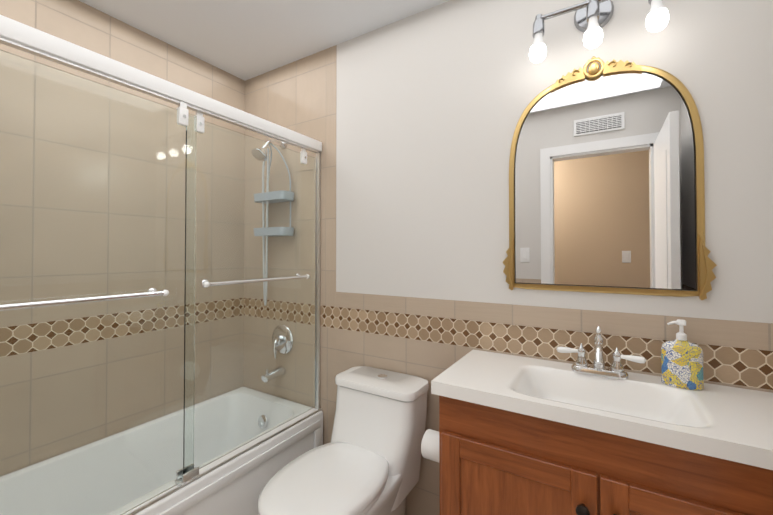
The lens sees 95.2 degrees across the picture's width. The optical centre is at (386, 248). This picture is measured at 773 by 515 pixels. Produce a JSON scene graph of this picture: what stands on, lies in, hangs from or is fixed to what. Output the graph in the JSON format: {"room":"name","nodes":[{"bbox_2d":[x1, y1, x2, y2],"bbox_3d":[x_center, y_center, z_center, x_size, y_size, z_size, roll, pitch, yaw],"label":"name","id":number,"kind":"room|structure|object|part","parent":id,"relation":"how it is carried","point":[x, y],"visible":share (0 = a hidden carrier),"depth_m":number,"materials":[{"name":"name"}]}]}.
{"room":"bathroom","nodes":[
{"label":"bathroom","id":0,"kind":"room"},
{"bbox_2d":[0,0,244,133],"bbox_3d":[-1.362,-0.393,1.641,0.100,1.400,1.550,0,-1,31],"label":"wall","id":1,"kind":"structure","parent":0,"point":[81,24],"depth_m":1.70,"materials":[{"name":"tile"}]},
{"bbox_2d":[79,0,449,80],"bbox_3d":[-0.286,-1.152,0.997,2.620,0.100,1.750,0,-1,31],"label":"ceiling","id":2,"kind":"structure","parent":0,"point":[244,40],"depth_m":1.72,"materials":[{"name":"white paint"}]},
{"bbox_2d":[325,45,336,306],"bbox_3d":[-0.273,-0.388,1.944,0.075,1.400,0.100,0,-1,31],"label":"far wall tile edge","id":3,"kind":"structure","parent":0,"point":[330,221],"depth_m":1.90,"materials":[{"name":"beige tile"}]},
{"bbox_2d":[245,49,772,514],"bbox_3d":[0.143,0.108,1.684,2.620,2.400,0.100,0,-1,31],"label":"wall","id":4,"kind":"structure","parent":0,"point":[429,361],"depth_m":1.89,"materials":[{"name":"tile"}]},
{"bbox_2d":[267,139,286,147],"bbox_3d":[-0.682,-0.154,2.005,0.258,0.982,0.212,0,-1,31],"label":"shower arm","id":5,"kind":"object","parent":4,"relation":"attached to","point":[282,144],"visible":0.1,"depth_m":2.06},
{"bbox_3d":[-0.648,-0.594,2.028,0.017,0.075,0.148,0,-1,31],"label":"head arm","id":6,"kind":"part","parent":5,"relation":"part of"},
{"bbox_2d":[336,307,772,389],"bbox_3d":[0.510,0.361,1.457,1.760,0.113,0.100,0,-1,31],"label":"wall band","id":7,"kind":"object","parent":4,"relation":"attached to","point":[741,366],"visible":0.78,"depth_m":1.34,"materials":[{"name":"tile"}]},
{"bbox_2d":[336,292,772,350],"bbox_3d":[0.510,0.265,1.457,1.760,0.080,0.103,0,-1,31],"label":"wall tile","id":8,"kind":"object","parent":4,"relation":"attached to","point":[743,334],"visible":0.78,"depth_m":1.28,"materials":[{"name":"tile"}]},
{"bbox_2d":[336,0,772,322],"bbox_3d":[0.510,-0.435,1.468,1.760,1.320,0.100,0,-1,31],"label":"wall","id":9,"kind":"structure","parent":0,"point":[433,103],"depth_m":1.46,"materials":[{"name":"white paint"}]},
{"bbox_2d":[529,0,668,62],"bbox_3d":[0.709,-0.786,1.212,0.400,0.233,0.135,0,-1,31],"label":"sconce","id":10,"kind":"object","parent":9,"relation":"attached to","point":[592,18],"visible":1,"depth_m":1.23,"materials":[{"name":"white glass"}]},
{"bbox_3d":[0.543,-0.696,1.268,0.058,0.054,0.059,0,-1,31],"label":"bulb","id":11,"kind":"part","parent":10,"relation":"part of","materials":[{"name":"white glass"}]},
{"bbox_2d":[532,14,544,37],"bbox_3d":[0.554,-0.811,1.287,0.040,0.086,0.049,0,-1,31],"label":"socket","id":12,"kind":"object","parent":10,"relation":"attached to","point":[539,24],"depth_m":1.27,"materials":[{"name":"silver metal"}]},
{"bbox_2d":[586,0,599,22],"bbox_3d":[0.700,-0.812,1.198,0.040,0.086,0.049,0,-1,31],"label":"socket","id":13,"kind":"object","parent":10,"relation":"attached to","point":[592,6],"depth_m":1.18,"materials":[{"name":"silver metal"}]},
{"bbox_3d":[0.689,-0.697,1.179,0.058,0.054,0.059,0,-1,31],"label":"bulb","id":14,"kind":"part","parent":10,"relation":"part of","materials":[{"name":"white glass"}]},
{"bbox_3d":[0.835,-0.699,1.090,0.058,0.054,0.059,0,-1,31],"label":"bulb","id":15,"kind":"part","parent":10,"relation":"part of","materials":[{"name":"white glass"}]},
{"bbox_2d":[502,56,716,299],"bbox_3d":[0.737,-0.258,1.251,0.638,0.844,0.031,0,-1,31],"label":"mirror","id":16,"kind":"object","parent":9,"relation":"attached to","point":[606,168],"visible":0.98,"depth_m":1.23,"materials":[{"name":"gold glass"}]},
{"bbox_3d":[-0.286,1.348,0.962,2.620,0.100,1.750,0,-1,31],"label":"floor","id":17,"kind":"structure","parent":0,"visible":0},
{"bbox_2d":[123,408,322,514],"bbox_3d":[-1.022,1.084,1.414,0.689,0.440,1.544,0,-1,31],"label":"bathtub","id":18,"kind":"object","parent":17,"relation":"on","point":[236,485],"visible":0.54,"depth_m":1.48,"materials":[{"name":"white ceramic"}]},
{"bbox_2d":[0,15,321,514],"bbox_3d":[-0.754,0.136,1.264,0.100,1.451,1.542,0,-1,31],"label":"shower door","id":19,"kind":"structure","parent":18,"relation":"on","point":[159,298],"depth_m":1.16,"materials":[{"name":"clear glass"}]},
{"bbox_3d":[-0.937,0.170,0.983,0.008,1.353,0.820,0,-1,31],"label":"glass","id":20,"kind":"part","parent":19,"relation":"part of","materials":[{"name":"clear glass"}]},
{"bbox_3d":[-0.773,-0.564,1.285,0.046,0.052,1.542,0,-1,31],"label":"rail","id":21,"kind":"part","parent":19,"relation":"part of","materials":[{"name":"white metal"}]},
{"bbox_3d":[-0.750,-0.525,1.300,0.012,0.022,0.024,0,-1,31],"label":"hanger stem","id":22,"kind":"part","parent":19,"relation":"part of","materials":[{"name":"white metal"}]},
{"bbox_3d":[-0.750,-0.483,1.300,0.022,0.062,0.034,0,-1,31],"label":"hanger plate","id":23,"kind":"part","parent":19,"relation":"part of","materials":[{"name":"white metal"}]},
{"bbox_3d":[-0.730,-0.524,1.376,0.012,0.022,0.024,0,-1,31],"label":"hanger stem","id":24,"kind":"part","parent":19,"relation":"part of","materials":[{"name":"white metal"}]},
{"bbox_3d":[-0.730,-0.482,1.375,0.022,0.062,0.034,0,-1,31],"label":"hanger plate","id":25,"kind":"part","parent":19,"relation":"part of","materials":[{"name":"white metal"}]},
{"bbox_3d":[-0.573,0.179,1.624,0.008,1.353,0.705,0,-1,31],"label":"glass","id":26,"kind":"part","parent":19,"relation":"part of","materials":[{"name":"clear glass"}]},
{"bbox_3d":[-0.436,-0.476,1.858,0.022,0.062,0.034,0,-1,31],"label":"hanger plate","id":27,"kind":"part","parent":19,"relation":"part of","materials":[{"name":"white metal"}]},
{"bbox_2d":[258,366,428,514],"bbox_3d":[-0.157,0.939,1.367,0.414,0.730,0.710,0,-1,31],"label":"toilet","id":28,"kind":"object","parent":17,"relation":"on","point":[366,460],"visible":1,"depth_m":1.40,"materials":[{"name":"white ceramic"}]},
{"bbox_3d":[-0.210,0.833,1.282,0.380,0.037,0.507,0,-1,31],"label":"seat lid","id":29,"kind":"part","parent":28,"relation":"part of","materials":[{"name":"white ceramic"}]},
{"bbox_3d":[-0.212,0.863,1.277,0.372,0.020,0.486,0,-1,31],"label":"seat","id":30,"kind":"part","parent":28,"relation":"part of","materials":[{"name":"white ceramic"}]},
{"bbox_3d":[-0.055,0.815,1.536,0.398,0.383,0.318,0,-1,31],"label":"tank","id":31,"kind":"part","parent":28,"relation":"part of","materials":[{"name":"white ceramic"}]},
{"bbox_3d":[-0.025,0.602,1.589,0.414,0.039,0.202,0,-1,31],"label":"tank lid","id":32,"kind":"part","parent":28,"relation":"part of","materials":[{"name":"white ceramic"}]},
{"bbox_3d":[-0.155,1.090,1.369,0.374,0.427,0.700,0,-1,31],"label":"bowl","id":33,"kind":"part","parent":28,"relation":"part of","materials":[{"name":"white ceramic"}]},
{"bbox_2d":[421,326,772,514],"bbox_3d":[0.584,0.779,1.084,1.028,1.040,0.444,0,-1,31],"label":"bathroom vanity","id":34,"kind":"object","parent":17,"relation":"on","point":[517,435],"visible":1,"depth_m":0.97,"materials":[{"name":"brown wood"}]},
{"bbox_3d":[0.359,0.612,1.014,0.304,0.060,0.020,0,-1,31],"label":"door rail","id":35,"kind":"part","parent":34,"relation":"part of","materials":[{"name":"brown wood"}]},
{"bbox_3d":[0.361,0.878,1.013,0.314,0.482,0.009,0,-1,31],"label":"door panel","id":36,"kind":"part","parent":34,"relation":"part of","materials":[{"name":"brown wood"}]},
{"bbox_3d":[0.499,0.665,0.897,0.032,0.032,0.033,0,-1,31],"label":"knob","id":37,"kind":"part","parent":34,"relation":"part of","materials":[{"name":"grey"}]},
{"bbox_2d":[431,350,772,469],"bbox_3d":[0.640,0.474,1.064,0.907,0.110,0.427,0,-1,31],"label":"countertop","id":38,"kind":"structure","parent":34,"relation":"on","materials":[{"name":"white stone"}]},
{"bbox_2d":[556,326,645,379],"bbox_3d":[0.688,0.340,1.146,0.254,0.160,0.143,0,-1,31],"label":"faucet","id":39,"kind":"object","parent":38,"relation":"on","point":[580,369],"depth_m":1.17,"materials":[{"name":"silver metal"}]},
{"bbox_2d":[661,319,703,389],"bbox_3d":[0.898,0.318,1.075,0.100,0.200,0.058,0,-1,31],"label":"soap dispenser","id":40,"kind":"object","parent":38,"relation":"on","point":[682,363],"visible":1,"depth_m":1.05,"materials":[{"name":"multicoloured ceramic"}]},
{"bbox_3d":[0.728,0.874,0.790,0.314,0.482,0.009,0,-1,31],"label":"door panel","id":41,"kind":"part","parent":34,"relation":"part of","materials":[{"name":"brown wood"}]},
{"bbox_3d":[0.726,0.608,0.791,0.304,0.060,0.020,0,-1,31],"label":"door rail","id":42,"kind":"part","parent":34,"relation":"part of","materials":[{"name":"brown wood"}]}
]}

